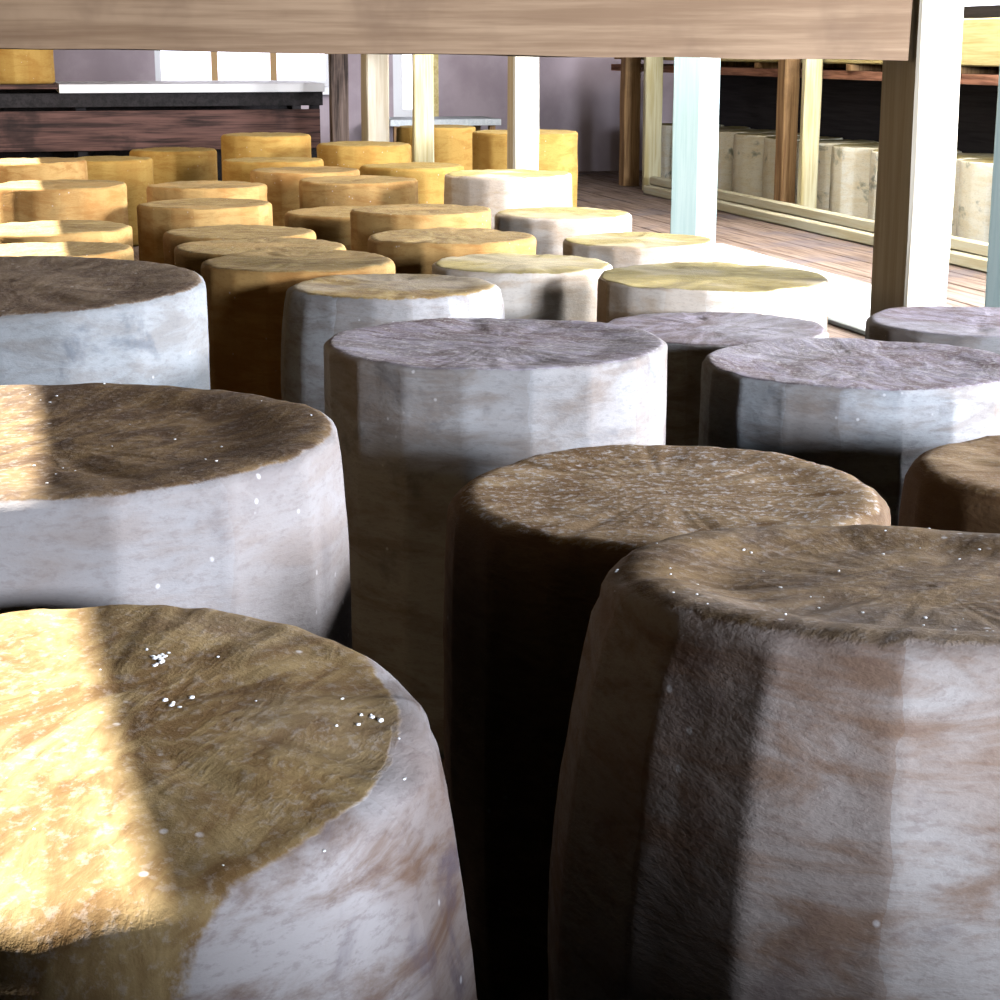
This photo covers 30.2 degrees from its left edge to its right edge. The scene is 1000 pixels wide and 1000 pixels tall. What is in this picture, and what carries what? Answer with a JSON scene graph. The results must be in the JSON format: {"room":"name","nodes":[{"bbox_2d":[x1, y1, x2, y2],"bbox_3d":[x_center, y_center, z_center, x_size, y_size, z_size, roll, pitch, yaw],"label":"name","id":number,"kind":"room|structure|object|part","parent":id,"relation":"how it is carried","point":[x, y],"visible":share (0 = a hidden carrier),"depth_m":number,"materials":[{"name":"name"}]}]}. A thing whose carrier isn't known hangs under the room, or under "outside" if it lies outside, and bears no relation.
{"room":"food shop","nodes":[
{"label":"food shop","id":0,"kind":"room"},
{"bbox_2d":[0,80,324,180],"bbox_3d":[-2.125,-1.878,9.778,2.290,0.638,0.880,-3,14,-14],"label":"counter","id":1,"kind":"object","parent":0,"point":[60,119],"visible":0.61,"depth_m":9.48,"materials":[{"name":"brown wood"}]},
{"bbox_2d":[0,49,54,83],"bbox_3d":[-2.472,-2.289,9.394,0.399,0.340,0.404,-3,14,-14],"label":"cheese wheel","id":2,"kind":"object","parent":1,"relation":"on","point":[17,66],"visible":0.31,"depth_m":9.25,"materials":[{"name":"yellow food"}]},
{"bbox_3d":[-2.303,-1.946,10.102,0.050,0.614,0.050,-3,14,-14],"label":"leg","id":3,"kind":"part","parent":1,"relation":"part of","materials":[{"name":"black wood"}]},
{"bbox_3d":[-2.139,-1.794,9.481,0.050,0.614,0.050,-3,14,-14],"label":"leg","id":4,"kind":"part","parent":1,"relation":"part of","materials":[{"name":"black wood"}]},
{"bbox_3d":[-2.033,-2.024,9.363,2.285,0.069,0.040,-3,14,-14],"label":"rail","id":5,"kind":"part","parent":1,"relation":"part of","materials":[{"name":"black wood"}]},
{"bbox_3d":[-1.140,-2.017,10.392,0.050,0.614,0.050,-3,14,-14],"label":"leg","id":6,"kind":"part","parent":1,"relation":"part of","materials":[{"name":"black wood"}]},
{"bbox_3d":[-0.976,-1.865,9.771,0.050,0.614,0.050,-3,14,-14],"label":"leg","id":7,"kind":"part","parent":1,"relation":"part of","materials":[{"name":"black wood"}]},
{"bbox_2d":[53,50,673,171],"bbox_3d":[-1.277,-2.957,12.055,5.560,3.150,0.180,-3,14,-14],"label":"wall","id":8,"kind":"structure","parent":0,"point":[581,95],"depth_m":12.36,"materials":[{"name":"purple paint"}]},
{"bbox_2d":[154,50,328,85],"bbox_3d":[-1.656,-3.154,11.870,1.140,0.980,0.050,-3,14,-14],"label":"window","id":9,"kind":"structure","parent":8,"relation":"in","point":[169,65],"depth_m":11.94,"materials":[{"name":"glass"}]},
{"bbox_2d":[323,86,328,94],"bbox_3d":[-2.407,-2.579,11.689,2.770,0.050,0.120,-3,14,-14],"label":"trim","id":10,"kind":"structure","parent":8,"relation":"attached to","point":[326,92],"depth_m":11.95,"materials":[{"name":"white paint"}]},
{"bbox_2d":[393,54,412,116],"bbox_3d":[-0.600,-3.063,12.171,0.240,1.100,0.050,-3,14,-14],"label":"window","id":11,"kind":"structure","parent":8,"relation":"in","point":[402,63],"depth_m":12.22,"materials":[{"name":"glass"}]},
{"bbox_3d":[-0.599,-3.062,12.169,0.100,0.960,0.006,-3,14,-14],"label":"pane","id":12,"kind":"part","parent":11,"relation":"part of","materials":[{"name":"white"}]},
{"bbox_2d":[433,54,438,116],"bbox_3d":[-0.436,-3.046,12.144,0.058,1.120,0.030,-3,14,-14],"label":"trim","id":13,"kind":"structure","parent":8,"relation":"attached to","point":[435,56],"depth_m":12.21,"materials":[{"name":"brown wood"}]},
{"bbox_3d":[0.592,0.353,5.371,5.560,0.100,15.210,-3,14,-14],"label":"floor","id":14,"kind":"structure","parent":0,"visible":0},
{"bbox_2d":[133,170,986,770],"bbox_3d":[0.250,-0.367,6.524,4.917,0.750,12.080,-3,14,-14],"label":"shelf","id":15,"kind":"object","parent":14,"relation":"on","point":[966,287],"visible":0.11,"depth_m":8.08,"materials":[{"name":"brown wood"}]},
{"bbox_2d":[0,157,87,182],"bbox_3d":[-1.841,-1.160,7.372,0.398,0.387,0.405,4,14,17],"label":"cheese wheel","id":16,"kind":"object","parent":15,"relation":"on","point":[42,168],"visible":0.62,"depth_m":7.18,"materials":[{"name":"yellow food"}]},
{"bbox_2d":[0,179,128,224],"bbox_3d":[-1.333,-0.756,5.655,0.400,0.420,0.404,-3,14,-12],"label":"cheese wheel","id":17,"kind":"object","parent":15,"relation":"on","point":[60,199],"visible":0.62,"depth_m":5.46,"materials":[{"name":"yellow food"}]},
{"bbox_2d":[0,220,132,248],"bbox_3d":[-1.177,-0.552,4.942,0.399,0.362,0.404,-2,14,-8],"label":"cheese wheel","id":18,"kind":"object","parent":15,"relation":"on","point":[56,231],"visible":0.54,"depth_m":4.81,"materials":[{"name":"yellow food"}]},
{"bbox_2d":[0,241,133,259],"bbox_3d":[-1.064,-0.426,4.435,0.383,0.358,0.380,4,14,14],"label":"cheese wheel","id":19,"kind":"object","parent":15,"relation":"on","point":[121,251],"visible":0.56,"depth_m":4.38,"materials":[{"name":"yellow food"}]},
{"bbox_2d":[0,256,209,389],"bbox_3d":[-0.619,-0.017,2.376,0.508,0.542,0.502,11,18,38],"label":"cheese wheel","id":20,"kind":"object","parent":15,"relation":"on","point":[65,320],"visible":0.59,"depth_m":2.19,"materials":[{"name":"white food"}]},
{"bbox_2d":[77,156,153,246],"bbox_3d":[-1.680,-1.280,7.915,0.404,0.362,0.399,-11,17,-37],"label":"cheese wheel","id":21,"kind":"object","parent":15,"relation":"on","point":[137,172],"visible":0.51,"depth_m":7.77,"materials":[{"name":"yellow food"}]},
{"bbox_2d":[129,147,217,183],"bbox_3d":[-1.520,-1.459,8.647,0.400,0.361,0.404,-5,15,-21],"label":"cheese wheel","id":22,"kind":"object","parent":15,"relation":"on","point":[170,164],"visible":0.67,"depth_m":8.45,"materials":[{"name":"yellow food"}]},
{"bbox_2d":[0,383,352,649],"bbox_3d":[-0.375,0.202,1.506,0.519,0.532,0.511,-4,14,-18],"label":"cheese wheel","id":23,"kind":"object","parent":15,"relation":"on","point":[111,493],"visible":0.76,"depth_m":1.33,"materials":[{"name":"white food"}]},
{"bbox_2d":[137,198,272,263],"bbox_3d":[-0.888,-0.717,5.607,0.399,0.366,0.404,-5,15,-19],"label":"cheese wheel","id":24,"kind":"object","parent":15,"relation":"on","point":[154,218],"visible":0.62,"depth_m":5.44,"materials":[{"name":"yellow food"}]},
{"bbox_2d":[146,180,266,201],"bbox_3d":[-0.977,-0.871,6.211,0.404,0.378,0.400,13,19,43],"label":"cheese wheel","id":25,"kind":"object","parent":15,"relation":"on","point":[203,188],"visible":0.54,"depth_m":6.04,"materials":[{"name":"yellow food"}]},
{"bbox_2d":[0,604,476,999],"bbox_3d":[-0.220,0.341,1.033,0.425,0.487,0.421,6,15,22],"label":"cheese wheel","id":26,"kind":"object","parent":15,"relation":"on","point":[196,803],"visible":1,"depth_m":0.91,"materials":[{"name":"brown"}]},
{"bbox_2d":[163,224,315,264],"bbox_3d":[-0.685,-0.539,4.910,0.399,0.352,0.405,3,14,12],"label":"cheese wheel","id":27,"kind":"object","parent":15,"relation":"on","point":[173,238],"visible":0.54,"depth_m":4.81,"materials":[{"name":"yellow food"}]},
{"bbox_2d":[174,237,345,275],"bbox_3d":[-0.559,-0.414,4.354,0.404,0.373,0.398,0,14,0],"label":"cheese wheel","id":28,"kind":"object","parent":15,"relation":"on","point":[190,255],"visible":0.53,"depth_m":4.27,"materials":[{"name":"yellow food"}]},
{"bbox_2d":[221,132,310,180],"bbox_3d":[-1.040,-1.412,8.275,0.404,0.446,0.400,13,19,43],"label":"cheese wheel","id":29,"kind":"object","parent":15,"relation":"on","point":[254,144],"visible":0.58,"depth_m":8.07,"materials":[{"name":"yellow food"}]},
{"bbox_2d":[222,157,323,181],"bbox_3d":[-0.899,-1.162,7.373,0.399,0.390,0.404,-8,16,-29],"label":"cheese wheel","id":30,"kind":"object","parent":15,"relation":"on","point":[239,169],"visible":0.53,"depth_m":7.20,"materials":[{"name":"yellow food"}]},
{"bbox_2d":[201,249,394,399],"bbox_3d":[-0.416,-0.304,3.854,0.400,0.397,0.405,-2,14,-7],"label":"cheese wheel","id":31,"kind":"object","parent":15,"relation":"on","point":[246,291],"visible":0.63,"depth_m":3.68,"materials":[{"name":"food"}]},
{"bbox_2d":[250,166,359,226],"bbox_3d":[-0.716,-1.028,6.835,0.400,0.385,0.404,-11,18,-39],"label":"cheese wheel","id":32,"kind":"object","parent":15,"relation":"on","point":[282,183],"visible":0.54,"depth_m":6.64,"materials":[{"name":"yellow food"}]},
{"bbox_2d":[284,206,362,250],"bbox_3d":[-0.475,-0.744,5.799,0.389,0.326,0.395,-4,14,-17],"label":"cheese wheel","id":33,"kind":"object","parent":15,"relation":"on","point":[329,223],"visible":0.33,"depth_m":5.60,"materials":[{"name":"yellow food"}]},
{"bbox_2d":[328,54,348,141],"bbox_3d":[-0.827,-2.675,9.332,0.095,2.398,0.074,-3,14,-14],"label":"pole","id":34,"kind":"object","parent":15,"relation":"on","point":[338,63],"visible":0.39,"depth_m":9.45,"materials":[{"name":"brown wood"}]},
{"bbox_2d":[299,175,417,208],"bbox_3d":[-0.478,-0.899,6.307,0.400,0.387,0.404,-9,16,-32],"label":"cheese wheel","id":35,"kind":"object","parent":15,"relation":"on","point":[360,190],"visible":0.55,"depth_m":6.12,"materials":[{"name":"yellow food"}]},
{"bbox_2d":[317,141,411,168],"bbox_3d":[-0.579,-1.315,7.923,0.400,0.425,0.403,2,14,7],"label":"cheese wheel","id":36,"kind":"object","parent":15,"relation":"on","point":[347,154],"visible":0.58,"depth_m":7.72,"materials":[{"name":"yellow food"}]},
{"bbox_2d":[361,54,388,141],"bbox_3d":[-0.617,-2.590,8.982,0.114,2.398,0.174,-3,14,-14],"label":"wooden post","id":37,"kind":"object","parent":15,"relation":"on","point":[374,67],"visible":0.37,"depth_m":9.06,"materials":[{"name":"brown wood"}]},
{"bbox_2d":[281,274,504,413],"bbox_3d":[-0.197,-0.212,3.489,0.430,0.393,0.425,-12,18,-41],"label":"cheese wheel","id":38,"kind":"object","parent":15,"relation":"on","point":[315,310],"visible":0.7,"depth_m":3.33,"materials":[{"name":"white food"}]},
{"bbox_2d":[359,162,463,203],"bbox_3d":[-0.335,-1.091,7.093,0.399,0.385,0.404,5,15,21],"label":"cheese wheel","id":39,"kind":"object","parent":15,"relation":"on","point":[430,176],"visible":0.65,"depth_m":6.89,"materials":[{"name":"yellow food"}]},
{"bbox_2d":[350,204,490,251],"bbox_3d":[-0.224,-0.645,5.292,0.405,0.376,0.399,-3,14,-11],"label":"cheese wheel","id":40,"kind":"object","parent":15,"relation":"on","point":[366,221],"visible":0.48,"depth_m":5.13,"materials":[{"name":"yellow food"}]},
{"bbox_2d":[412,54,433,161],"bbox_3d":[-0.350,-2.414,8.266,0.095,2.398,0.054,-3,14,-14],"label":"wooden post","id":41,"kind":"object","parent":15,"relation":"on","point":[422,64],"visible":0.43,"depth_m":8.40,"materials":[{"name":"beige wood"}]},
{"bbox_2d":[396,124,475,169],"bbox_3d":[-0.320,-1.659,9.302,0.399,0.438,0.404,-12,18,-40],"label":"cheese wheel","id":42,"kind":"object","parent":15,"relation":"on","point":[452,143],"visible":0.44,"depth_m":9.11,"materials":[{"name":"yellow food"}]},
{"bbox_2d":[389,116,500,141],"bbox_3d":[-0.402,-2.283,11.983,0.720,0.375,0.500,-3,14,-14],"label":"table","id":43,"kind":"object","parent":15,"relation":"on","point":[476,121],"visible":0.41,"depth_m":11.75,"materials":[{"name":"white wood"}]},
{"bbox_3d":[-0.653,-2.199,11.725,0.040,0.335,0.040,-3,14,-14],"label":"leg","id":44,"kind":"part","parent":43,"relation":"part of","materials":[{"name":"beige wood"}]},
{"bbox_3d":[-0.052,-2.236,11.875,0.040,0.335,0.040,-3,14,-14],"label":"leg","id":45,"kind":"part","parent":43,"relation":"part of","materials":[{"name":"beige wood"}]},
{"bbox_2d":[367,227,535,273],"bbox_3d":[-0.118,-0.477,4.614,0.425,0.371,0.419,-3,14,-11],"label":"cheese wheel","id":46,"kind":"object","parent":15,"relation":"on","point":[412,251],"visible":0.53,"depth_m":4.43,"materials":[{"name":"yellow food"}]},
{"bbox_2d":[323,318,667,757],"bbox_3d":[-0.005,0.032,2.321,0.420,0.473,0.422,8,16,29],"label":"cheese wheel","id":47,"kind":"object","parent":15,"relation":"on","point":[419,410],"visible":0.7,"depth_m":2.14,"materials":[{"name":"white food"}]},
{"bbox_2d":[444,169,571,228],"bbox_3d":[0.026,-0.861,6.073,0.420,0.424,0.424,0,14,0],"label":"cheese wheel","id":48,"kind":"object","parent":15,"relation":"on","point":[498,190],"visible":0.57,"depth_m":5.87,"materials":[{"name":"white food"}]},
{"bbox_2d":[432,253,612,321],"bbox_3d":[0.046,-0.319,3.951,0.383,0.381,0.379,13,19,43],"label":"cheese wheel","id":49,"kind":"object","parent":15,"relation":"on","point":[545,286],"visible":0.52,"depth_m":3.77,"materials":[{"name":"white food"}]},
{"bbox_2d":[507,56,538,169],"bbox_3d":[0.080,-1.920,6.247,0.094,2.398,0.095,-3,14,-14],"label":"wooden post","id":50,"kind":"object","parent":15,"relation":"on","point":[523,72],"visible":0.33,"depth_m":6.35,"materials":[{"name":"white wood"}]},
{"bbox_2d":[472,129,577,206],"bbox_3d":[0.104,-1.298,7.737,0.439,0.481,0.445,-11,18,-39],"label":"cheese wheel","id":51,"kind":"object","parent":15,"relation":"on","point":[557,148],"visible":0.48,"depth_m":7.55,"materials":[{"name":"yellow food"}]},
{"bbox_2d":[494,207,631,254],"bbox_3d":[0.184,-0.671,5.444,0.403,0.353,0.399,-11,18,-39],"label":"cheese wheel","id":52,"kind":"object","parent":15,"relation":"on","point":[550,226],"visible":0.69,"depth_m":5.25,"materials":[{"name":"white food"}]},
{"bbox_2d":[619,57,640,185],"bbox_3d":[0.786,-3.083,10.996,0.105,2.398,0.103,-3,14,-14],"label":"post","id":53,"kind":"object","parent":15,"relation":"on","point":[630,78],"visible":0.73,"depth_m":11.15,"materials":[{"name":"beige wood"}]},
{"bbox_2d":[563,232,712,267],"bbox_3d":[0.350,-0.493,4.729,0.378,0.349,0.385,6,15,22],"label":"cheese wheel","id":54,"kind":"object","parent":15,"relation":"on","point":[618,249],"visible":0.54,"depth_m":4.56,"materials":[{"name":"white food"}]},
{"bbox_2d":[642,57,662,189],"bbox_3d":[0.890,-2.989,10.611,0.109,2.398,0.056,-3,14,-14],"label":"post","id":55,"kind":"object","parent":15,"relation":"on","point":[653,66],"visible":0.62,"depth_m":10.77,"materials":[{"name":"beige wood"}]},
{"bbox_2d":[443,444,890,999],"bbox_3d":[0.145,0.207,1.649,0.386,0.454,0.391,-2,14,-7],"label":"cheese wheel","id":56,"kind":"object","parent":15,"relation":"on","point":[532,543],"visible":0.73,"depth_m":1.53,"materials":[{"name":"brown food"}]},
{"bbox_2d":[661,123,723,178],"bbox_3d":[1.138,-2.062,11.080,0.403,0.375,0.406,-2,14,-8],"label":"cheese wheel","id":57,"kind":"object","parent":15,"relation":"on","point":[666,143],"visible":0.14,"depth_m":10.95,"materials":[{"name":"grey food"}]},
{"bbox_2d":[597,262,828,329],"bbox_3d":[0.407,-0.239,3.585,0.439,0.399,0.445,2,14,9],"label":"cheese wheel","id":58,"kind":"object","parent":15,"relation":"on","point":[672,287],"visible":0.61,"depth_m":3.42,"materials":[{"name":"white food"}]},
{"bbox_2d":[608,312,828,445],"bbox_3d":[0.356,-0.112,3.127,0.385,0.370,0.381,7,16,28],"label":"cheese wheel","id":59,"kind":"object","parent":15,"relation":"on","point":[689,338],"visible":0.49,"depth_m":2.97,"materials":[{"name":"grey food"}]},
{"bbox_2d":[719,126,750,128],"bbox_3d":[1.241,-1.965,10.687,0.408,0.374,0.402,-6,15,-23],"label":"cheese wheel","id":60,"kind":"object","parent":15,"relation":"on","point":[720,127],"visible":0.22,"depth_m":10.61,"materials":[{"name":"food"}]},
{"bbox_2d":[717,129,775,190],"bbox_3d":[1.345,-1.869,10.293,0.403,0.375,0.408,-11,18,-38],"label":"cheese wheel","id":61,"kind":"object","parent":15,"relation":"on","point":[726,136],"visible":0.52,"depth_m":10.13,"materials":[{"name":"beige food"}]},
{"bbox_2d":[732,132,799,196],"bbox_3d":[1.449,-1.773,9.900,0.403,0.375,0.406,10,17,34],"label":"cheese wheel","id":62,"kind":"object","parent":15,"relation":"on","point":[748,148],"visible":0.44,"depth_m":9.76,"materials":[{"name":"beige food"}]},
{"bbox_2d":[547,524,999,999],"bbox_3d":[0.261,0.284,1.179,0.458,0.528,0.462,-13,19,-42],"label":"cheese wheel","id":63,"kind":"object","parent":15,"relation":"on","point":[779,777],"visible":1,"depth_m":0.98,"materials":[{"name":"white food"}]},
{"bbox_2d":[774,59,800,203],"bbox_3d":[1.383,-2.530,8.738,0.079,2.398,0.104,-3,14,-14],"label":"post","id":64,"kind":"object","parent":15,"relation":"on","point":[788,84],"visible":0.61,"depth_m":8.88,"materials":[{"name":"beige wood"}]},
{"bbox_2d":[762,136,842,199],"bbox_3d":[1.554,-1.676,9.507,0.408,0.374,0.402,5,15,19],"label":"cheese wheel","id":65,"kind":"object","parent":15,"relation":"on","point":[769,141],"visible":0.28,"depth_m":9.42,"materials":[{"name":"beige food"}]},
{"bbox_2d":[797,59,822,207],"bbox_3d":[1.452,-2.470,8.495,0.089,2.398,0.054,-3,14,-14],"label":"post","id":66,"kind":"object","parent":15,"relation":"on","point":[812,69],"visible":0.65,"depth_m":8.66,"materials":[{"name":"beige wood"}]},
{"bbox_2d":[643,185,987,272],"bbox_3d":[1.507,-1.187,8.186,0.079,0.052,5.200,-3,14,-14],"label":"batten","id":67,"kind":"object","parent":15,"relation":"on","point":[966,260],"visible":0.62,"depth_m":8.40,"materials":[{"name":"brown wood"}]},
{"bbox_2d":[649,176,987,256],"bbox_3d":[1.524,-1.237,8.178,0.043,0.051,5.200,-3,14,-14],"label":"batten","id":68,"kind":"object","parent":67,"relation":"on","point":[965,245],"visible":0.64,"depth_m":8.46,"materials":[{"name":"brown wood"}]},
{"bbox_2d":[713,243,951,334],"bbox_3d":[1.006,-0.769,6.540,0.482,0.024,2.440,-3,14,-14],"label":"plank","id":69,"kind":"object","parent":15,"relation":"on","point":[849,301],"visible":0.3,"depth_m":6.27,"materials":[{"name":"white wood"}]},
{"bbox_2d":[670,57,719,250],"bbox_3d":[0.773,-2.151,7.139,0.139,2.374,0.141,12,18,40],"label":"post","id":70,"kind":"object","parent":69,"relation":"on","point":[696,91],"visible":0.74,"depth_m":7.28,"materials":[{"name":"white wood"}]},
{"bbox_2d":[795,139,878,210],"bbox_3d":[1.657,-1.580,9.114,0.403,0.375,0.408,1,14,4],"label":"cheese wheel","id":71,"kind":"object","parent":15,"relation":"on","point":[825,146],"visible":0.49,"depth_m":8.94,"materials":[{"name":"beige food"}]},
{"bbox_2d":[698,337,999,525],"bbox_3d":[0.487,0.007,2.555,0.429,0.410,0.423,-3,14,-13],"label":"cheese wheel","id":72,"kind":"object","parent":15,"relation":"on","point":[864,409],"visible":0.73,"depth_m":2.36,"materials":[{"name":"white food"}]},
{"bbox_2d":[829,143,878,218],"bbox_3d":[1.761,-1.484,8.720,0.406,0.375,0.403,-3,14,-11],"label":"cheese wheel","id":73,"kind":"object","parent":15,"relation":"on","point":[850,163],"visible":0.5,"depth_m":8.58,"materials":[{"name":"beige food"}]},
{"bbox_2d":[719,5,999,153],"bbox_3d":[2.067,-1.829,8.815,0.040,1.000,6.600,-3,14,-14],"label":"panel","id":74,"kind":"object","parent":15,"relation":"on","point":[850,109],"visible":0.02,"depth_m":9.64,"materials":[{"name":"black wood"}]},
{"bbox_2d":[611,64,998,85],"bbox_3d":[1.787,-2.001,8.698,0.540,0.040,6.600,-3,14,-14],"label":"shelf board","id":75,"kind":"object","parent":74,"relation":"attached to","point":[828,73],"visible":0.46,"depth_m":8.56,"materials":[{"name":"brown wood"}]},
{"bbox_2d":[720,61,754,65],"bbox_3d":[1.288,-2.478,10.496,0.540,0.028,0.050,-3,14,-14],"label":"bearer","id":76,"kind":"object","parent":75,"relation":"on","point":[722,63],"visible":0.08,"depth_m":10.48,"materials":[{"name":"beige wood"}]},
{"bbox_2d":[754,62,845,67],"bbox_3d":[1.562,-2.224,9.461,0.540,0.028,0.050,-3,14,-14],"label":"bearer","id":77,"kind":"object","parent":75,"relation":"on","point":[756,64],"visible":0.44,"depth_m":9.40,"materials":[{"name":"beige wood"}]},
{"bbox_2d":[846,64,882,70],"bbox_3d":[1.836,-1.971,8.427,0.540,0.028,0.050,-3,14,-14],"label":"bearer","id":78,"kind":"object","parent":75,"relation":"on","point":[849,67],"visible":0.44,"depth_m":8.36,"materials":[{"name":"beige wood"}]},
{"bbox_2d":[960,66,998,73],"bbox_3d":[2.084,-1.740,7.486,0.540,0.028,0.050,-3,14,-14],"label":"bearer","id":79,"kind":"object","parent":75,"relation":"on","point":[964,69],"visible":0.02,"depth_m":7.42,"materials":[{"name":"beige wood"}]},
{"bbox_3d":[1.796,-2.068,8.685,0.520,0.034,6.600,-3,14,-14],"label":"board","id":80,"kind":"object","parent":74,"relation":"attached to","visible":0},
{"bbox_2d":[641,17,999,66],"bbox_3d":[1.562,-2.090,8.458,0.033,0.188,6.300,-3,14,-14],"label":"fascia board","id":81,"kind":"object","parent":80,"relation":"attached to","point":[980,36],"visible":0.22,"depth_m":7.25,"materials":[{"name":"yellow wood"}]},
{"bbox_2d":[868,149,961,219],"bbox_3d":[1.865,-1.388,8.328,0.402,0.374,0.408,-7,15,-26],"label":"cheese wheel","id":82,"kind":"object","parent":15,"relation":"on","point":[874,154],"visible":0.15,"depth_m":8.28,"materials":[{"name":"beige food"}]},
{"bbox_2d":[870,0,963,315],"bbox_3d":[0.780,-1.205,3.329,0.092,2.398,0.154,-3,14,-14],"label":"wooden post","id":83,"kind":"object","parent":15,"relation":"on","point":[917,151],"visible":0.56,"depth_m":3.42,"materials":[{"name":"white wood"}]},
{"bbox_2d":[0,0,912,60],"bbox_3d":[-0.385,-0.892,3.044,2.326,0.334,0.038,-3,14,-14],"label":"board","id":84,"kind":"object","parent":83,"relation":"attached to","point":[726,29],"visible":1,"depth_m":3.14,"materials":[{"name":"brown wood"}]},
{"bbox_2d":[865,306,999,354],"bbox_3d":[0.826,-0.129,3.191,0.405,0.372,0.400,-6,15,-24],"label":"cheese wheel","id":85,"kind":"object","parent":15,"relation":"on","point":[971,327],"visible":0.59,"depth_m":3.10,"materials":[{"name":"grey food"}]},
{"bbox_2d":[898,435,999,533],"bbox_3d":[0.611,0.166,1.897,0.417,0.414,0.412,-2,14,-9],"label":"cheese wheel","id":86,"kind":"object","parent":15,"relation":"on","point":[953,486],"visible":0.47,"depth_m":1.81,"materials":[{"name":"brown food"}]},
{"bbox_2d":[951,153,993,235],"bbox_3d":[1.969,-1.292,7.934,0.408,0.375,0.403,-12,18,-41],"label":"cheese wheel","id":87,"kind":"object","parent":15,"relation":"on","point":[959,156],"visible":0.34,"depth_m":7.76,"materials":[{"name":"beige food"}]},
{"bbox_2d":[956,158,993,242],"bbox_3d":[2.073,-1.195,7.541,0.406,0.375,0.403,9,16,31],"label":"cheese wheel","id":88,"kind":"object","parent":15,"relation":"on","point":[975,176],"visible":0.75,"depth_m":7.43,"materials":[{"name":"beige food"}]},
{"bbox_2d":[985,66,999,306],"bbox_3d":[1.422,-1.589,4.897,0.109,2.398,0.109,-9,17,-33],"label":"post","id":89,"kind":"object","parent":15,"relation":"on","point":[992,292],"visible":0.79,"depth_m":5.10,"materials":[{"name":"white wood"}]},
{"bbox_3d":[3.197,-1.385,5.635,0.180,3.150,14.850,-3,14,-14],"label":"wall","id":90,"kind":"structure","parent":0,"visible":0},
{"bbox_2d":[964,0,999,5],"bbox_3d":[2.328,-2.744,8.766,0.050,0.900,5.800,-3,14,-14],"label":"window","id":91,"kind":"structure","parent":90,"relation":"in","point":[966,2],"depth_m":8.90,"materials":[{"name":"white paint"}]}
]}

